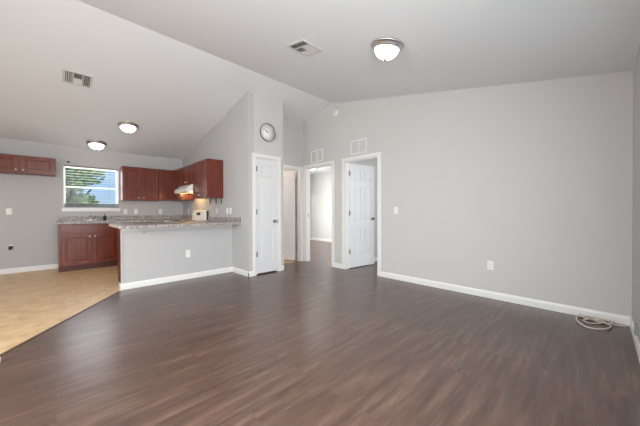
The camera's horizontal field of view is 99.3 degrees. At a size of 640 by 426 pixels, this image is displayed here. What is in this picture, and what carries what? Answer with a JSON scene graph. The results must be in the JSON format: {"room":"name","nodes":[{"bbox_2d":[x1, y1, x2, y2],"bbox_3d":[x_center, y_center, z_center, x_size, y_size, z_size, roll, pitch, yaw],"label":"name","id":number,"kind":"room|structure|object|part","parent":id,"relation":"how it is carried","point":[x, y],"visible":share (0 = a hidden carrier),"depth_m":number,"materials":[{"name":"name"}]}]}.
{"room":"empty living room","nodes":[
{"label":"empty living room","id":0,"kind":"room"},
{"bbox_2d":[0,138,182,268],"bbox_3d":[-4.729,-0.148,5.866,6.478,2.458,0.140,-1,1,-44],"label":"wall","id":1,"kind":"structure","parent":0,"point":[36,202],"depth_m":5.22,"materials":[{"name":"grey paint"}]},
{"bbox_2d":[6,208,11,214],"bbox_3d":[-5.608,-0.029,4.899,0.070,0.114,0.016,-1,1,-44],"label":"light switch","id":2,"kind":"object","parent":1,"relation":"attached to","point":[8,210],"visible":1,"depth_m":4.90,"materials":[{"name":"white plastic"}]},
{"bbox_2d":[8,244,13,249],"bbox_3d":[-5.595,0.621,4.919,0.068,0.100,0.009,-1,1,-44],"label":"junction box","id":3,"kind":"object","parent":1,"relation":"attached to","point":[10,247],"visible":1,"depth_m":4.92,"materials":[{"name":"grey plastic"}]},
{"bbox_2d":[0,153,55,176],"bbox_3d":[-5.383,-0.861,4.880,0.913,0.318,0.348,-1,1,-44],"label":"upper cabinet","id":4,"kind":"object","parent":1,"relation":"attached to","point":[9,163],"visible":1,"depth_m":4.85,"materials":[{"name":"brown wood"}]},
{"bbox_3d":[-5.453,-0.859,4.624,0.442,0.294,0.020,-1,1,-44],"label":"door","id":5,"kind":"part","parent":4,"relation":"part of","materials":[{"name":"brown wood"}]},
{"bbox_3d":[-5.124,-0.862,4.945,0.442,0.294,0.020,-1,1,-44],"label":"door","id":6,"kind":"part","parent":4,"relation":"part of","materials":[{"name":"brown wood"}]},
{"bbox_2d":[0,264,58,273],"bbox_3d":[-6.027,1.050,4.497,2.450,0.088,0.014,-1,1,-44],"label":"baseboard","id":7,"kind":"structure","parent":1,"relation":"attached to","point":[50,266],"depth_m":5.07,"materials":[{"name":"white paint"}]},
{"bbox_2d":[62,165,119,211],"bbox_3d":[-4.820,-0.500,5.750,0.946,0.937,0.165,-1,1,-44],"label":"window","id":8,"kind":"structure","parent":1,"relation":"in","point":[116,188],"depth_m":5.66,"materials":[{"name":"white paint"}]},
{"bbox_2d":[64,165,117,207],"bbox_3d":[-4.802,-0.539,5.731,0.878,0.853,0.054,-1,1,-44],"label":"window blind","id":9,"kind":"object","parent":8,"relation":"attached to","point":[110,205],"visible":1,"depth_m":5.71,"materials":[{"name":"beige plastic"}]},
{"bbox_3d":[-4.804,-0.153,5.737,0.866,0.079,0.044,-1,1,-44],"label":"rail","id":10,"kind":"part","parent":9,"relation":"part of","materials":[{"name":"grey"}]},
{"bbox_3d":[-4.819,-0.068,5.754,0.946,0.073,0.165,-1,1,-44],"label":"sill","id":11,"kind":"part","parent":8,"relation":"part of","materials":[{"name":"white paint"}]},
{"bbox_2d":[57,215,181,220],"bbox_3d":[-4.334,0.106,6.141,2.307,0.096,0.019,-1,1,-44],"label":"backsplash","id":12,"kind":"structure","parent":1,"relation":"attached to","point":[135,217],"depth_m":6.05,"materials":[{"name":"stone"}]},
{"bbox_2d":[120,166,158,200],"bbox_3d":[-4.081,-0.648,6.154,0.686,0.735,0.348,-1,1,-44],"label":"upper cabinet","id":13,"kind":"object","parent":1,"relation":"attached to","point":[136,183],"visible":1,"depth_m":6.03,"materials":[{"name":"brown wood"}]},
{"bbox_3d":[-4.110,-0.646,5.937,0.328,0.711,0.020,-1,1,-44],"label":"door","id":14,"kind":"part","parent":13,"relation":"part of","materials":[{"name":"brown wood"}]},
{"bbox_3d":[-3.863,-0.648,6.178,0.328,0.711,0.020,-1,1,-44],"label":"door","id":15,"kind":"part","parent":13,"relation":"part of","materials":[{"name":"brown wood"}]},
{"bbox_2d":[158,169,173,200],"bbox_3d":[-3.615,-0.660,6.609,0.612,0.725,0.348,-1,1,-44],"label":"upper cabinet","id":16,"kind":"object","parent":1,"relation":"attached to","point":[165,177],"visible":0.37,"depth_m":6.41,"materials":[{"name":"brown wood"}]},
{"bbox_2d":[122,226,231,282],"bbox_3d":[-2.259,0.647,4.487,1.662,0.876,0.112,-1,1,-44],"label":"wall","id":17,"kind":"structure","parent":0,"point":[151,254],"depth_m":4.32,"materials":[{"name":"grey paint"}]},
{"bbox_2d":[119,267,231,289],"bbox_3d":[-2.258,1.041,4.471,1.688,0.088,0.138,-1,1,-44],"label":"baseboard","id":18,"kind":"structure","parent":17,"relation":"attached to","point":[124,286],"depth_m":4.29,"materials":[{"name":"white paint"}]},
{"bbox_2d":[120,225,231,283],"bbox_3d":[-2.256,0.648,4.481,1.666,0.875,0.124,-1,1,-44],"label":"trim","id":19,"kind":"structure","parent":17,"relation":"attached to","point":[121,230],"depth_m":4.09,"materials":[{"name":"white paint"}]},
{"bbox_2d":[182,91,253,271],"bbox_3d":[-2.324,-0.513,5.811,0.112,3.176,3.298,-1,1,-44],"label":"wall","id":20,"kind":"structure","parent":0,"point":[231,140],"depth_m":4.91,"materials":[{"name":"grey paint"}]},
{"bbox_2d":[174,184,192,193],"bbox_3d":[-2.796,-0.515,5.893,0.445,0.156,0.760,-1,1,-44],"label":"range hood","id":21,"kind":"object","parent":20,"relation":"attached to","point":[187,189],"visible":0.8,"depth_m":5.68,"materials":[{"name":"white metal"}]},
{"bbox_2d":[173,168,194,200],"bbox_3d":[-3.238,-0.660,6.414,0.348,0.725,0.553,-1,1,-44],"label":"upper cabinet","id":22,"kind":"object","parent":20,"relation":"attached to","point":[177,173],"visible":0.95,"depth_m":6.25,"materials":[{"name":"brown wood"}]},
{"bbox_3d":[-3.247,-0.658,6.230,0.020,0.701,0.291,-1,1,-44],"label":"door","id":23,"kind":"part","parent":22,"relation":"part of","materials":[{"name":"brown wood"}]},
{"bbox_2d":[181,164,192,185],"bbox_3d":[-2.762,-0.807,5.925,0.348,0.420,0.762,-1,1,-44],"label":"upper cabinet","id":24,"kind":"object","parent":20,"relation":"attached to","point":[187,171],"visible":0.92,"depth_m":5.78,"materials":[{"name":"brown wood"}]},
{"bbox_3d":[-2.992,-0.806,5.968,0.020,0.396,0.366,-1,1,-44],"label":"door","id":25,"kind":"part","parent":24,"relation":"part of","materials":[{"name":"brown wood"}]},
{"bbox_3d":[-2.724,-0.805,5.694,0.020,0.396,0.366,-1,1,-44],"label":"door","id":26,"kind":"part","parent":24,"relation":"part of","materials":[{"name":"brown wood"}]},
{"bbox_2d":[182,215,191,218],"bbox_3d":[-3.218,0.099,6.636,0.018,0.096,0.830,-1,1,-44],"label":"backsplash","id":27,"kind":"structure","parent":20,"relation":"attached to","point":[183,216],"depth_m":6.67,"materials":[{"name":"stone"}]},
{"bbox_2d":[193,158,222,198],"bbox_3d":[-2.245,-0.657,5.398,0.348,0.730,0.705,-1,1,-44],"label":"upper cabinet","id":28,"kind":"object","parent":20,"relation":"attached to","point":[207,173],"visible":1,"depth_m":5.19,"materials":[{"name":"brown wood"}]},
{"bbox_3d":[-2.466,-0.656,5.431,0.020,0.706,0.338,-1,1,-44],"label":"door","id":29,"kind":"part","parent":28,"relation":"part of","materials":[{"name":"brown wood"}]},
{"bbox_3d":[-2.217,-0.655,5.177,0.020,0.706,0.338,-1,1,-44],"label":"door","id":30,"kind":"part","parent":28,"relation":"part of","materials":[{"name":"brown wood"}]},
{"bbox_2d":[208,216,240,221],"bbox_3d":[-1.885,0.116,5.273,0.018,0.081,1.393,-1,1,-44],"label":"backsplash","id":31,"kind":"structure","parent":20,"relation":"attached to","point":[232,219],"depth_m":5.14,"materials":[{"name":"stone"}]},
{"bbox_2d":[232,267,248,276],"bbox_3d":[-1.416,1.037,4.808,0.014,0.088,0.610,-1,1,-44],"label":"baseboard","id":32,"kind":"structure","parent":20,"relation":"attached to","point":[236,270],"depth_m":4.78,"materials":[{"name":"white paint"}]},
{"bbox_2d":[254,93,283,265],"bbox_3d":[-1.089,-0.505,5.070,0.618,3.166,0.512,-1,1,-44],"label":"wall","id":33,"kind":"structure","parent":0,"point":[266,110],"depth_m":4.91,"materials":[{"name":"grey paint"}]},
{"bbox_2d":[252,153,280,275],"bbox_3d":[-0.967,0.024,4.879,0.592,2.111,0.160,-1,1,-44],"label":"door","id":34,"kind":"structure","parent":33,"relation":"in","point":[266,172],"depth_m":4.86,"materials":[{"name":"white paint"}]},
{"bbox_2d":[248,266,284,276],"bbox_3d":[-1.103,1.034,5.020,0.758,0.088,0.476,-1,1,-44],"label":"baseboard","id":35,"kind":"structure","parent":33,"relation":"attached to","point":[282,267],"depth_m":4.64,"materials":[{"name":"white paint"}]},
{"bbox_2d":[260,123,275,141],"bbox_3d":[-0.928,-1.433,4.838,0.324,0.324,0.038,-1,1,-44],"label":"wall clock","id":36,"kind":"object","parent":33,"relation":"attached to","point":[267,131],"visible":1,"depth_m":4.84,"materials":[{"name":"grey plastic"}]},
{"bbox_2d":[283,118,302,169],"bbox_3d":[-0.957,-0.459,5.566,1.499,3.066,0.112,-1,1,-44],"label":"wall","id":37,"kind":"structure","parent":0,"point":[292,131],"depth_m":5.84,"materials":[{"name":"grey paint"}]},
{"bbox_2d":[283,165,302,260],"bbox_3d":[-0.926,0.030,6.019,0.830,2.081,0.745,-1,1,-44],"label":"door","id":38,"kind":"structure","parent":37,"relation":"in","point":[288,177],"depth_m":6.05,"materials":[{"name":"white paint"}]},
{"bbox_2d":[0,240,639,425],"bbox_3d":[-0.901,1.113,4.403,9.650,0.060,8.250,-1,1,-44],"label":"floor","id":39,"kind":"structure","parent":0,"point":[314,342],"depth_m":2.10,"materials":[{"name":"wood"}]},
{"bbox_2d":[0,291,120,356],"bbox_3d":[-2.287,1.109,1.092,0.040,0.005,5.478,0,0,-11],"label":"trim","id":40,"kind":"structure","parent":39,"relation":"on","point":[61,322],"depth_m":2.60,"materials":[{"name":"brown wood"}]},
{"bbox_2d":[58,223,117,271],"bbox_3d":[-4.603,0.646,5.454,0.930,0.876,0.630,-1,1,-44],"label":"base cabinet","id":41,"kind":"object","parent":39,"relation":"on","point":[80,246],"visible":0.87,"depth_m":5.21,"materials":[{"name":"brown wood"}]},
{"bbox_3d":[-4.565,0.679,5.106,0.428,0.565,0.020,-1,1,-44],"label":"door","id":42,"kind":"part","parent":41,"relation":"part of","materials":[{"name":"brown wood"}]},
{"bbox_3d":[-4.410,0.296,5.256,0.875,0.147,0.020,-1,1,-44],"label":"drawer","id":43,"kind":"part","parent":41,"relation":"part of","materials":[{"name":"brown wood"}]},
{"bbox_3d":[-4.252,0.676,5.413,0.425,0.565,0.020,-1,1,-44],"label":"door","id":44,"kind":"part","parent":41,"relation":"part of","materials":[{"name":"brown wood"}]},
{"bbox_2d":[117,228,120,282],"bbox_3d":[-2.739,0.648,4.545,0.975,0.876,0.634,-1,1,-44],"label":"base cabinet","id":45,"kind":"object","parent":39,"relation":"on","point":[118,230],"visible":0.02,"depth_m":4.28,"materials":[{"name":"brown wood"}]},
{"bbox_2d":[109,216,240,228],"bbox_3d":[-2.496,0.144,4.676,1.728,0.126,1.393,-1,1,-44],"label":"countertop","id":46,"kind":"structure","parent":45,"relation":"on","point":[212,221],"depth_m":4.31,"materials":[{"name":"stone"}]},
{"bbox_2d":[164,210,208,221],"bbox_3d":[-2.894,0.508,5.814,0.711,1.137,0.768,-1,1,-44],"label":"range","id":47,"kind":"object","parent":39,"relation":"on","point":[197,215],"visible":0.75,"depth_m":5.88,"materials":[{"name":"white metal"}]},
{"bbox_2d":[576,313,625,329],"bbox_3d":[2.709,1.070,2.629,0.349,0.035,0.347,-1,1,-44],"label":"coiled cable","id":48,"kind":"object","parent":39,"relation":"on","point":[579,315],"visible":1,"depth_m":2.67,"materials":[{"name":"beige plastic"}]},
{"bbox_3d":[-3.781,0.637,6.258,1.360,0.876,0.629,-1,1,-44],"label":"base cabinet","id":49,"kind":"object","parent":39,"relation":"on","visible":0},
{"bbox_2d":[56,215,191,224],"bbox_3d":[-4.046,0.129,5.838,2.321,0.139,0.855,-1,1,-44],"label":"countertop","id":50,"kind":"structure","parent":49,"relation":"on","point":[135,218],"depth_m":5.90,"materials":[{"name":"stone"}]},
{"bbox_2d":[64,220,117,221],"bbox_3d":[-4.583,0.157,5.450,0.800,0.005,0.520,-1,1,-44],"label":"sink","id":51,"kind":"object","parent":50,"relation":"in","point":[89,220],"visible":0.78,"depth_m":5.56,"materials":[{"name":"silver metal"}]},
{"bbox_2d":[0,0,639,159],"bbox_3d":[-1.670,-1.818,2.799,6.590,1.060,8.811,-1,1,-44],"label":"ceiling","id":52,"kind":"structure","parent":0,"point":[172,69],"depth_m":3.15,"materials":[{"name":"white paint"}]},
{"bbox_2d":[62,68,92,88],"bbox_3d":[-3.348,-1.851,3.757,0.310,0.074,0.304,-1,1,-44],"label":"ceiling vent","id":53,"kind":"object","parent":52,"relation":"in","point":[68,76],"visible":1,"depth_m":3.75,"materials":[{"name":"white metal"}]},
{"bbox_2d":[86,140,106,149],"bbox_3d":[-4.521,-1.355,5.500,0.324,0.190,0.330,0,1,38],"label":"ceiling light","id":54,"kind":"object","parent":52,"relation":"attached to","point":[94,144],"visible":1,"depth_m":5.42,"materials":[{"name":"white glass"}]},
{"bbox_2d":[117,121,138,132],"bbox_3d":[-3.565,-1.569,5.048,0.324,0.190,0.330,0,1,38],"label":"ceiling light","id":55,"kind":"object","parent":52,"relation":"attached to","point":[126,126],"visible":1,"depth_m":4.96,"materials":[{"name":"white glass"}]},
{"bbox_2d":[286,39,323,56],"bbox_3d":[-0.175,-1.876,3.100,0.310,0.071,0.304,-1,1,-44],"label":"ceiling vent","id":56,"kind":"object","parent":52,"relation":"in","point":[303,47],"visible":1,"depth_m":3.09,"materials":[{"name":"white metal"}]},
{"bbox_2d":[371,37,403,61],"bbox_3d":[0.684,-1.644,2.760,0.328,0.188,0.326,0,0,-11],"label":"ceiling light","id":57,"kind":"object","parent":52,"relation":"attached to","point":[385,48],"visible":1,"depth_m":2.68,"materials":[{"name":"white glass"}]},
{"bbox_2d":[310,166,330,174],"bbox_3d":[1.403,-1.490,6.621,3.142,0.100,8.220,-1,1,-44],"label":"ceiling","id":58,"kind":"structure","parent":0,"point":[325,169],"depth_m":9.32,"materials":[{"name":"white paint"}]},
{"bbox_2d":[311,172,331,239],"bbox_3d":[2.487,-0.211,7.686,0.120,2.520,8.220,-1,1,-44],"label":"wall","id":59,"kind":"structure","parent":0,"point":[321,197],"depth_m":10.09,"materials":[{"name":"grey paint"}]},
{"bbox_2d":[310,238,376,260],"bbox_3d":[1.366,1.016,6.598,3.022,0.088,7.980,-1,1,-44],"label":"baseboard","id":60,"kind":"structure","parent":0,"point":[317,239],"depth_m":10.02,"materials":[{"name":"white paint"}]},
{"bbox_2d":[353,159,376,256],"bbox_3d":[1.555,-0.199,6.392,3.022,2.520,0.110,-1,1,-44],"label":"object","id":61,"kind":"structure","parent":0,"point":[373,162],"depth_m":5.99,"materials":[{"name":"grey paint"}]},
{"bbox_2d":[283,71,632,316],"bbox_3d":[0.241,-0.566,5.490,0.112,3.275,8.220,-1,1,-44],"label":"wall","id":62,"kind":"structure","parent":0,"point":[534,179],"depth_m":3.32,"materials":[{"name":"grey paint"}]},
{"bbox_2d":[310,175,310,237],"bbox_3d":[-1.468,-0.215,9.485,3.022,2.520,0.120,-1,1,-44],"label":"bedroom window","id":63,"kind":"structure","parent":62,"relation":"in","point":[310,175],"depth_m":10.48,"materials":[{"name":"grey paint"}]},
{"bbox_2d":[311,149,322,162],"bbox_3d":[-0.068,-1.197,5.713,0.010,0.250,0.363,-1,1,-44],"label":"air vent","id":64,"kind":"object","parent":62,"relation":"in","point":[317,155],"visible":1,"depth_m":5.70,"materials":[{"name":"white metal"}]},
{"bbox_2d":[303,160,334,266],"bbox_3d":[-0.002,0.015,5.734,0.128,2.111,0.927,-1,1,-44],"label":"door frame","id":65,"kind":"structure","parent":62,"relation":"in","point":[306,198],"depth_m":5.98,"materials":[{"name":"white paint"}]},
{"bbox_2d":[351,138,366,154],"bbox_3d":[0.703,-1.204,4.924,0.010,0.258,0.360,-1,1,-44],"label":"air vent","id":66,"kind":"object","parent":62,"relation":"in","point":[358,146],"visible":1,"depth_m":4.92,"materials":[{"name":"white metal"}]},
{"bbox_2d":[342,152,380,275],"bbox_3d":[1.020,0.016,5.191,0.830,2.111,0.872,-1,1,-44],"label":"door","id":67,"kind":"structure","parent":62,"relation":"in","point":[358,215],"depth_m":5.31,"materials":[{"name":"white paint"}]},
{"bbox_2d":[334,263,630,325],"bbox_3d":[1.637,1.035,3.989,0.014,0.088,3.869,-1,1,-44],"label":"baseboard","id":68,"kind":"structure","parent":62,"relation":"attached to","point":[619,319],"depth_m":3.25,"materials":[{"name":"white paint"}]},
{"bbox_2d":[487,260,493,269],"bbox_3d":[2.163,0.664,3.450,0.009,0.114,0.070,-1,1,-44],"label":"wall outlet","id":69,"kind":"object","parent":62,"relation":"attached to","point":[490,264],"visible":1,"depth_m":3.45,"materials":[{"name":"white plastic"}]},
{"bbox_2d":[632,46,639,341],"bbox_3d":[0.717,-0.117,0.294,6.478,2.455,0.120,-1,1,-44],"label":"wall","id":70,"kind":"structure","parent":0,"point":[636,72],"depth_m":2.34,"materials":[{"name":"grey paint"}]},
{"bbox_2d":[630,317,639,362],"bbox_3d":[0.716,1.065,0.393,6.358,0.088,0.014,-1,1,-44],"label":"baseboard","id":71,"kind":"structure","parent":70,"relation":"attached to","point":[635,338],"depth_m":2.20,"materials":[{"name":"white paint"}]},
{"bbox_2d":[634,323,637,335],"bbox_3d":[2.566,0.946,2.205,0.060,0.080,0.020,-1,1,-44],"label":"cable box","id":72,"kind":"object","parent":70,"relation":"attached to","point":[635,325],"visible":0.99,"depth_m":2.19,"materials":[{"name":"grey plastic"}]},
{"label":"outside","id":73,"kind":"structure","parent":0,"visible":0},
{"bbox_3d":[-23.620,1.187,24.183,60.000,0.100,52.400,-1,1,-44],"label":"ground","id":74,"kind":"structure","parent":73,"visible":0},
{"bbox_2d":[65,167,105,204],"bbox_3d":[-12.404,-0.979,13.166,3.323,4.359,1.780,-1,1,-44],"label":"tree","id":75,"kind":"object","parent":74,"relation":"on","point":[78,200],"visible":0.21,"depth_m":13.33,"materials":[{"name":"green plant"}]}
]}

